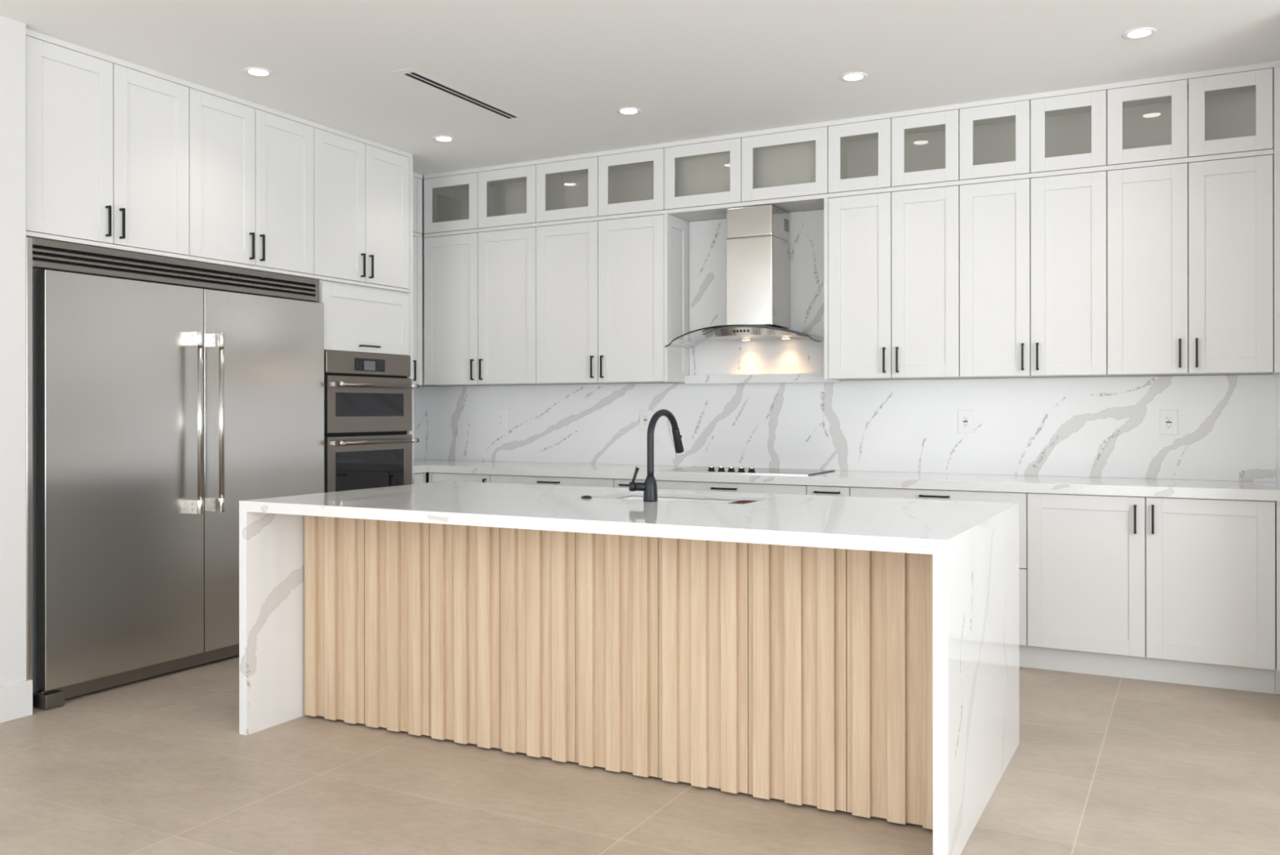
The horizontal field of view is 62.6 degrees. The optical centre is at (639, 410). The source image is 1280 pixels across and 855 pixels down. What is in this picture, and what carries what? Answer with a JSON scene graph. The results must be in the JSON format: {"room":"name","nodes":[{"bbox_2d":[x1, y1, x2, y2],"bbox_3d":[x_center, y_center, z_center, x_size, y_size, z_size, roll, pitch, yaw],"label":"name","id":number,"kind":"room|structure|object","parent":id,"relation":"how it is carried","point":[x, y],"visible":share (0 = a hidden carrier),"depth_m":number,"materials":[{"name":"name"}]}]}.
{"room":"kitchen","nodes":[
{"label":"kitchen","id":0,"kind":"room"},
{"bbox_2d":[0,15,26,686],"bbox_3d":[-3.773,-0.167,3.013,0.872,2.877,10.200,0,0,28],"label":"wall","id":1,"kind":"structure","parent":0,"point":[12,33],"depth_m":4.33,"materials":[{"name":"paint"}]},
{"bbox_2d":[0,678,32,723],"bbox_3d":[-3.255,1.197,3.333,0.288,0.146,2.548,0,0,28],"label":"baseboard","id":2,"kind":"structure","parent":1,"relation":"attached to","point":[15,699],"depth_m":4.33,"materials":[{"name":"paint"}]},
{"bbox_2d":[26,28,412,158],"bbox_3d":[-2.307,-1.593,5.678,0.674,0.027,2.479,0,0,28],"label":"trim","id":3,"kind":"structure","parent":1,"relation":"attached to","point":[29,33],"depth_m":5.21,"materials":[{"name":"white paint"}]},
{"bbox_2d":[413,177,422,237],"bbox_3d":[-1.754,-1.380,7.068,0.351,0.399,0.483,0,0,28],"label":"upper cabinet","id":4,"kind":"object","parent":1,"relation":"attached to","point":[417,183],"visible":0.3,"depth_m":7.15,"materials":[{"name":"white paint"}]},
{"bbox_2d":[413,235,422,385],"bbox_3d":[-1.740,-0.675,7.061,0.381,1.009,0.482,0,0,28],"label":"upper cabinet","id":5,"kind":"object","parent":1,"relation":"attached to","point":[417,241],"visible":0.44,"depth_m":7.15,"materials":[{"name":"white paint"}]},
{"bbox_2d":[0,654,1279,854],"bbox_3d":[-0.011,1.317,1.110,9.400,0.100,10.350,0,0,28],"label":"floor","id":6,"kind":"structure","parent":0,"point":[162,764],"depth_m":3.50,"materials":[{"name":"tile"}]},
{"bbox_2d":[26,236,324,709],"bbox_3d":[-2.430,0.268,5.310,0.758,2.004,1.684,0,0,28],"label":"refrigerator","id":7,"kind":"object","parent":6,"relation":"on","point":[164,394],"visible":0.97,"depth_m":4.94,"materials":[{"name":"metal"}]},
{"bbox_2d":[26,35,189,259],"bbox_3d":[-2.678,-1.157,4.939,0.707,0.843,0.814,0,0,28],"label":"upper cabinet","id":8,"kind":"object","parent":7,"relation":"on","point":[108,143],"visible":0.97,"depth_m":4.74,"materials":[{"name":"white paint"}]},
{"bbox_2d":[186,88,314,278],"bbox_3d":[-2.295,-1.158,5.663,0.707,0.843,0.822,0,0,28],"label":"upper cabinet","id":9,"kind":"object","parent":7,"relation":"on","point":[251,171],"visible":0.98,"depth_m":5.48,"materials":[{"name":"white paint"}]},
{"bbox_2d":[312,127,413,484],"bbox_3d":[-1.907,-0.155,6.397,0.707,2.849,0.835,0,0,28],"label":"tall cabinet","id":10,"kind":"object","parent":6,"relation":"on","point":[357,318],"depth_m":6.22,"materials":[{"name":"white paint"}]},
{"bbox_2d":[324,350,418,492],"bbox_3d":[-1.862,0.227,6.399,0.751,1.132,0.724,0,0,28],"label":"double wall oven","id":11,"kind":"object","parent":10,"relation":"in","point":[368,397],"visible":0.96,"depth_m":6.21,"materials":[{"name":"metal"}]},
{"bbox_2d":[413,472,426,484],"bbox_3d":[-1.693,0.836,6.883,0.629,0.866,0.216,0,0,28],"label":"base cabinet","id":12,"kind":"object","parent":6,"relation":"on","point":[418,477],"visible":0.09,"depth_m":6.79,"materials":[{"name":"white paint"}]},
{"bbox_2d":[428,472,492,482],"bbox_3d":[-1.025,0.835,6.975,0.486,0.866,0.625,0,0,28],"label":"base cabinet","id":13,"kind":"object","parent":6,"relation":"on","point":[433,477],"visible":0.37,"depth_m":6.72,"materials":[{"name":"white paint"}]},
{"bbox_2d":[490,474,615,487],"bbox_3d":[-0.416,0.835,6.653,0.890,0.866,0.625,0,0,28],"label":"base cabinet","id":14,"kind":"object","parent":6,"relation":"on","point":[522,479],"visible":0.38,"depth_m":6.38,"materials":[{"name":"white paint"}]},
{"bbox_2d":[303,515,933,829],"bbox_3d":[-0.002,0.832,4.189,2.642,0.872,1.006,0,0,28],"label":"panel","id":15,"kind":"object","parent":6,"relation":"on","point":[794,674],"visible":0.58,"depth_m":3.62,"materials":[{"name":"beige wood"}]},
{"bbox_2d":[239,480,1019,854],"bbox_3d":[-0.066,0.810,4.069,2.726,0.914,1.294,0,0,28],"label":"countertop","id":16,"kind":"structure","parent":15,"relation":"on","point":[973,546],"depth_m":3.68,"materials":[{"name":"stone"}]},
{"bbox_2d":[581,494,591,497],"bbox_3d":[-0.216,0.349,4.250,0.043,0.010,0.043,0,0,28],"label":"switch","id":17,"kind":"object","parent":16,"relation":"on","point":[585,495],"visible":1,"depth_m":4.24,"materials":[{"name":"metal"}]},
{"bbox_2d":[629,408,684,501],"bbox_3d":[0.086,0.174,4.169,0.294,0.358,0.100,0,0,-42],"label":"faucet","id":18,"kind":"object","parent":16,"relation":"on","point":[649,487],"visible":1,"depth_m":4.09,"materials":[{"name":"black metal"}]},
{"bbox_2d":[619,496,737,502],"bbox_3d":[0.178,0.492,4.287,0.699,0.231,0.388,0,0,28],"label":"sink","id":19,"kind":"object","parent":16,"relation":"in","point":[625,497],"visible":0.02,"depth_m":4.49,"materials":[{"name":"metal"}]},
{"bbox_2d":[729,499,758,503],"bbox_3d":[0.406,0.382,4.167,0.150,0.020,0.360,0,0,28],"label":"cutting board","id":20,"kind":"object","parent":19,"relation":"on","point":[742,501],"visible":0.11,"depth_m":4.28,"materials":[{"name":"brown wood"}]},
{"bbox_2d":[613,478,644,488],"bbox_3d":[0.081,0.834,6.390,0.236,0.866,0.625,0,0,28],"label":"base cabinet","id":21,"kind":"object","parent":6,"relation":"on","point":[618,482],"visible":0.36,"depth_m":6.16,"materials":[{"name":"white paint"}]},
{"bbox_2d":[656,480,808,494],"bbox_3d":[0.605,0.834,6.113,0.948,0.866,0.625,0,0,28],"label":"base cabinet","id":22,"kind":"object","parent":6,"relation":"on","point":[661,484],"visible":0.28,"depth_m":5.83,"materials":[{"name":"white paint"}]},
{"bbox_2d":[413,458,1279,501],"bbox_3d":[0.543,0.376,6.040,5.370,0.047,0.812,0,0,28],"label":"countertop","id":23,"kind":"structure","parent":22,"relation":"on","point":[1183,488],"depth_m":5.45,"materials":[{"name":"stone"}]},
{"bbox_2d":[657,465,835,475],"bbox_3d":[0.617,0.333,6.107,0.910,0.038,0.486,0,0,28],"label":"cooktop","id":24,"kind":"object","parent":23,"relation":"in","point":[711,468],"visible":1,"depth_m":6.00,"materials":[{"name":"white glass"}]},
{"bbox_2d":[806,484,851,496],"bbox_3d":[1.128,0.833,5.836,0.237,0.866,0.625,0,0,28],"label":"base cabinet","id":25,"kind":"object","parent":6,"relation":"on","point":[841,491],"visible":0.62,"depth_m":5.58,"materials":[{"name":"white paint"}]},
{"bbox_2d":[849,486,1029,666],"bbox_3d":[1.623,0.833,5.575,0.882,0.866,0.625,0,0,28],"label":"base cabinet","id":26,"kind":"object","parent":6,"relation":"on","point":[1021,498],"visible":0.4,"depth_m":5.19,"materials":[{"name":"white paint"}]},
{"bbox_2d":[1027,492,1275,693],"bbox_3d":[2.472,0.832,5.126,1.038,0.866,0.625,0,0,28],"label":"base cabinet","id":27,"kind":"object","parent":6,"relation":"on","point":[1168,589],"visible":1,"depth_m":4.87,"materials":[{"name":"white paint"}]},
{"bbox_2d":[0,0,1279,187],"bbox_3d":[-0.014,-1.660,1.110,9.400,0.100,10.350,0,0,28],"label":"ceiling","id":28,"kind":"structure","parent":0,"point":[692,69],"depth_m":4.75,"materials":[{"name":"paint"}]},
{"bbox_2d":[243,67,273,77],"bbox_3d":[-1.814,-1.605,5.008,0.134,0.005,0.134,0,0,28],"label":"recessed light","id":29,"kind":"object","parent":28,"relation":"in","point":[255,72],"visible":1,"depth_m":5.00,"materials":[{"name":"white plastic"}]},
{"bbox_2d":[432,135,455,142],"bbox_3d":[-1.162,-1.605,6.241,0.134,0.005,0.134,0,0,28],"label":"recessed light","id":30,"kind":"object","parent":28,"relation":"in","point":[442,138],"visible":1,"depth_m":6.24,"materials":[{"name":"white plastic"}]},
{"bbox_2d":[393,68,525,121],"bbox_3d":[-0.901,-1.607,5.410,0.102,0.001,0.975,0,0,28],"label":"ceiling vent","id":31,"kind":"object","parent":28,"relation":"in","point":[410,73],"visible":1,"depth_m":5.36,"materials":[{"name":"metal"}]},
{"bbox_2d":[616,107,640,115],"bbox_3d":[-0.061,-1.607,5.665,0.134,0.005,0.134,0,0,28],"label":"recessed light","id":32,"kind":"object","parent":28,"relation":"in","point":[624,111],"visible":1,"depth_m":5.66,"materials":[{"name":"white plastic"}]},
{"bbox_2d":[839,72,867,81],"bbox_3d":[1.031,-1.608,5.087,0.134,0.005,0.134,0,0,28],"label":"recessed light","id":33,"kind":"object","parent":28,"relation":"in","point":[850,77],"visible":1,"depth_m":5.08,"materials":[{"name":"white plastic"}]},
{"bbox_2d":[1122,27,1156,39],"bbox_3d":[2.135,-1.609,4.503,0.134,0.005,0.134,0,0,28],"label":"recessed light","id":34,"kind":"object","parent":28,"relation":"in","point":[1141,33],"visible":1,"depth_m":4.50,"materials":[{"name":"white plastic"}]},
{"bbox_2d":[418,187,1275,482],"bbox_3d":[2.349,-0.173,5.630,9.250,2.877,0.150,0,0,28],"label":"wall","id":35,"kind":"structure","parent":0,"point":[422,233],"depth_m":6.94,"materials":[{"name":"paint"}]},
{"bbox_2d":[423,164,536,237],"bbox_3d":[-0.999,-1.381,7.130,0.916,0.399,0.325,0,0,28],"label":"upper cabinet","id":36,"kind":"object","parent":35,"relation":"attached to","point":[502,199],"visible":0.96,"depth_m":7.12,"materials":[{"name":"white paint"}]},
{"bbox_2d":[423,226,552,385],"bbox_3d":[-1.006,-0.677,7.117,0.915,1.006,0.355,0,0,28],"label":"upper cabinet","id":37,"kind":"object","parent":35,"relation":"attached to","point":[480,288],"visible":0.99,"depth_m":6.98,"materials":[{"name":"white paint"}]},
{"bbox_2d":[536,147,664,226],"bbox_3d":[-0.187,-1.382,6.701,0.921,0.399,0.325,0,0,28],"label":"upper cabinet","id":38,"kind":"object","parent":35,"relation":"attached to","point":[631,184],"visible":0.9,"depth_m":6.69,"materials":[{"name":"white paint"}]},
{"bbox_2d":[536,213,688,383],"bbox_3d":[-0.184,-0.676,6.682,0.942,1.009,0.355,0,0,28],"label":"upper cabinet","id":39,"kind":"object","parent":35,"relation":"attached to","point":[611,295],"visible":0.99,"depth_m":6.53,"materials":[{"name":"white paint"}]},
{"bbox_2d":[665,204,824,348],"bbox_3d":[0.629,-0.778,6.166,0.968,0.804,0.470,0,0,28],"label":"range hood","id":40,"kind":"object","parent":35,"relation":"attached to","point":[757,246],"visible":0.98,"depth_m":6.09,"materials":[{"name":"metal"}]},
{"bbox_2d":[705,327,812,341],"bbox_3d":[0.667,-0.452,6.174,0.570,0.050,0.418,0,0,28],"label":"hood","id":41,"kind":"object","parent":40,"relation":"attached to","point":[723,334],"depth_m":6.06,"materials":[{"name":"metal"}]},
{"bbox_2d":[664,126,828,222],"bbox_3d":[0.671,-1.383,6.247,1.020,0.399,0.325,0,0,28],"label":"upper cabinet","id":42,"kind":"object","parent":35,"relation":"attached to","point":[788,171],"visible":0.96,"depth_m":6.13,"materials":[{"name":"white paint"}]},
{"bbox_2d":[413,61,1279,179],"bbox_3d":[0.540,-1.596,6.039,5.370,0.027,0.814,0,0,28],"label":"trim","id":43,"kind":"structure","parent":35,"relation":"attached to","point":[1276,64],"depth_m":5.71,"materials":[{"name":"white paint"}]},
{"bbox_2d":[413,208,1279,484],"bbox_3d":[0.542,-0.414,6.040,5.371,1.533,0.811,0,0,28],"label":"backsplash","id":44,"kind":"structure","parent":35,"relation":"attached to","point":[757,403],"depth_m":6.21,"materials":[{"name":"stone"}]},
{"bbox_2d":[496,409,506,428],"bbox_3d":[-0.958,0.063,7.268,0.082,0.128,0.008,0,0,28],"label":"power outlet","id":45,"kind":"object","parent":44,"relation":"attached to","point":[500,414],"visible":1,"depth_m":7.26,"materials":[{"name":"white plastic"}]},
{"bbox_2d":[498,414,502,424],"bbox_3d":[-0.959,0.063,7.266,0.034,0.067,0.002,0,0,28],"label":"receptacle","id":46,"kind":"object","parent":45,"relation":"attached to","point":[500,416],"depth_m":7.27,"materials":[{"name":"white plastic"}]},
{"bbox_2d":[640,409,651,430],"bbox_3d":[0.036,0.062,6.742,0.082,0.128,0.008,0,0,28],"label":"power outlet","id":47,"kind":"object","parent":44,"relation":"attached to","point":[645,415],"visible":0.93,"depth_m":6.74,"materials":[{"name":"white plastic"}]},
{"bbox_2d":[643,414,648,425],"bbox_3d":[0.035,0.062,6.740,0.034,0.067,0.002,0,0,28],"label":"receptacle","id":48,"kind":"object","parent":47,"relation":"attached to","point":[645,416],"depth_m":6.74,"materials":[{"name":"white plastic"}]},
{"bbox_2d":[958,409,973,432],"bbox_3d":[1.797,0.062,5.811,0.082,0.128,0.008,0,0,28],"label":"power outlet","id":49,"kind":"object","parent":44,"relation":"attached to","point":[965,417],"visible":1,"depth_m":5.81,"materials":[{"name":"white plastic"}]},
{"bbox_2d":[962,415,968,427],"bbox_3d":[1.796,0.062,5.809,0.034,0.067,0.002,0,0,28],"label":"receptacle","id":50,"kind":"object","parent":49,"relation":"attached to","point":[965,418],"depth_m":5.81,"materials":[{"name":"white plastic"}]},
{"bbox_2d":[1160,409,1177,435],"bbox_3d":[2.683,0.061,5.342,0.082,0.128,0.008,0,0,28],"label":"power outlet","id":51,"kind":"object","parent":44,"relation":"attached to","point":[1168,418],"visible":1,"depth_m":5.34,"materials":[{"name":"white plastic"}]},
{"bbox_2d":[1164,415,1172,428],"bbox_3d":[2.682,0.061,5.341,0.034,0.067,0.002,0,0,28],"label":"receptacle","id":52,"kind":"object","parent":51,"relation":"attached to","point":[1168,419],"depth_m":5.34,"materials":[{"name":"white plastic"}]},
{"bbox_2d":[827,109,959,198],"bbox_3d":[1.437,-1.383,5.842,0.713,0.399,0.325,0,0,28],"label":"upper cabinet","id":53,"kind":"object","parent":35,"relation":"attached to","point":[919,151],"visible":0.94,"depth_m":5.77,"materials":[{"name":"white paint"}]},
{"bbox_2d":[823,185,968,380],"bbox_3d":[1.421,-0.678,5.834,0.734,1.009,0.355,0,0,28],"label":"upper cabinet","id":54,"kind":"object","parent":35,"relation":"attached to","point":[892,260],"visible":0.99,"depth_m":5.70,"materials":[{"name":"white paint"}]},
{"bbox_2d":[959,89,1106,185],"bbox_3d":[2.066,-1.384,5.509,0.711,0.399,0.325,0,0,28],"label":"upper cabinet","id":55,"kind":"object","parent":35,"relation":"attached to","point":[1063,135],"visible":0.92,"depth_m":5.45,"materials":[{"name":"white paint"}]},
{"bbox_2d":[959,171,1110,377],"bbox_3d":[2.060,-0.680,5.496,0.710,1.006,0.355,0,0,28],"label":"upper cabinet","id":56,"kind":"object","parent":35,"relation":"attached to","point":[1033,251],"visible":1,"depth_m":5.36,"materials":[{"name":"white paint"}]},
{"bbox_2d":[1106,155,1273,375],"bbox_3d":[2.686,-0.680,5.164,0.706,1.006,0.355,0,0,28],"label":"upper cabinet","id":57,"kind":"object","parent":35,"relation":"attached to","point":[1190,246],"visible":1,"depth_m":5.03,"materials":[{"name":"white paint"}]},
{"bbox_2d":[1106,68,1273,171],"bbox_3d":[2.693,-1.385,5.178,0.707,0.399,0.325,0,0,28],"label":"upper cabinet","id":58,"kind":"object","parent":35,"relation":"attached to","point":[1229,116],"visible":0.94,"depth_m":5.13,"materials":[{"name":"white paint"}]},
{"bbox_3d":[2.304,-0.173,-0.201,3.578,2.877,10.200,0,0,28],"label":"wall","id":59,"kind":"structure","parent":0,"visible":0},
{"bbox_2d":[1270,66,1279,693],"bbox_3d":[2.952,-0.160,4.889,0.032,2.848,0.592,0,0,28],"label":"trim","id":60,"kind":"structure","parent":59,"relation":"attached to","point":[1276,73],"depth_m":4.86,"materials":[{"name":"white paint"}]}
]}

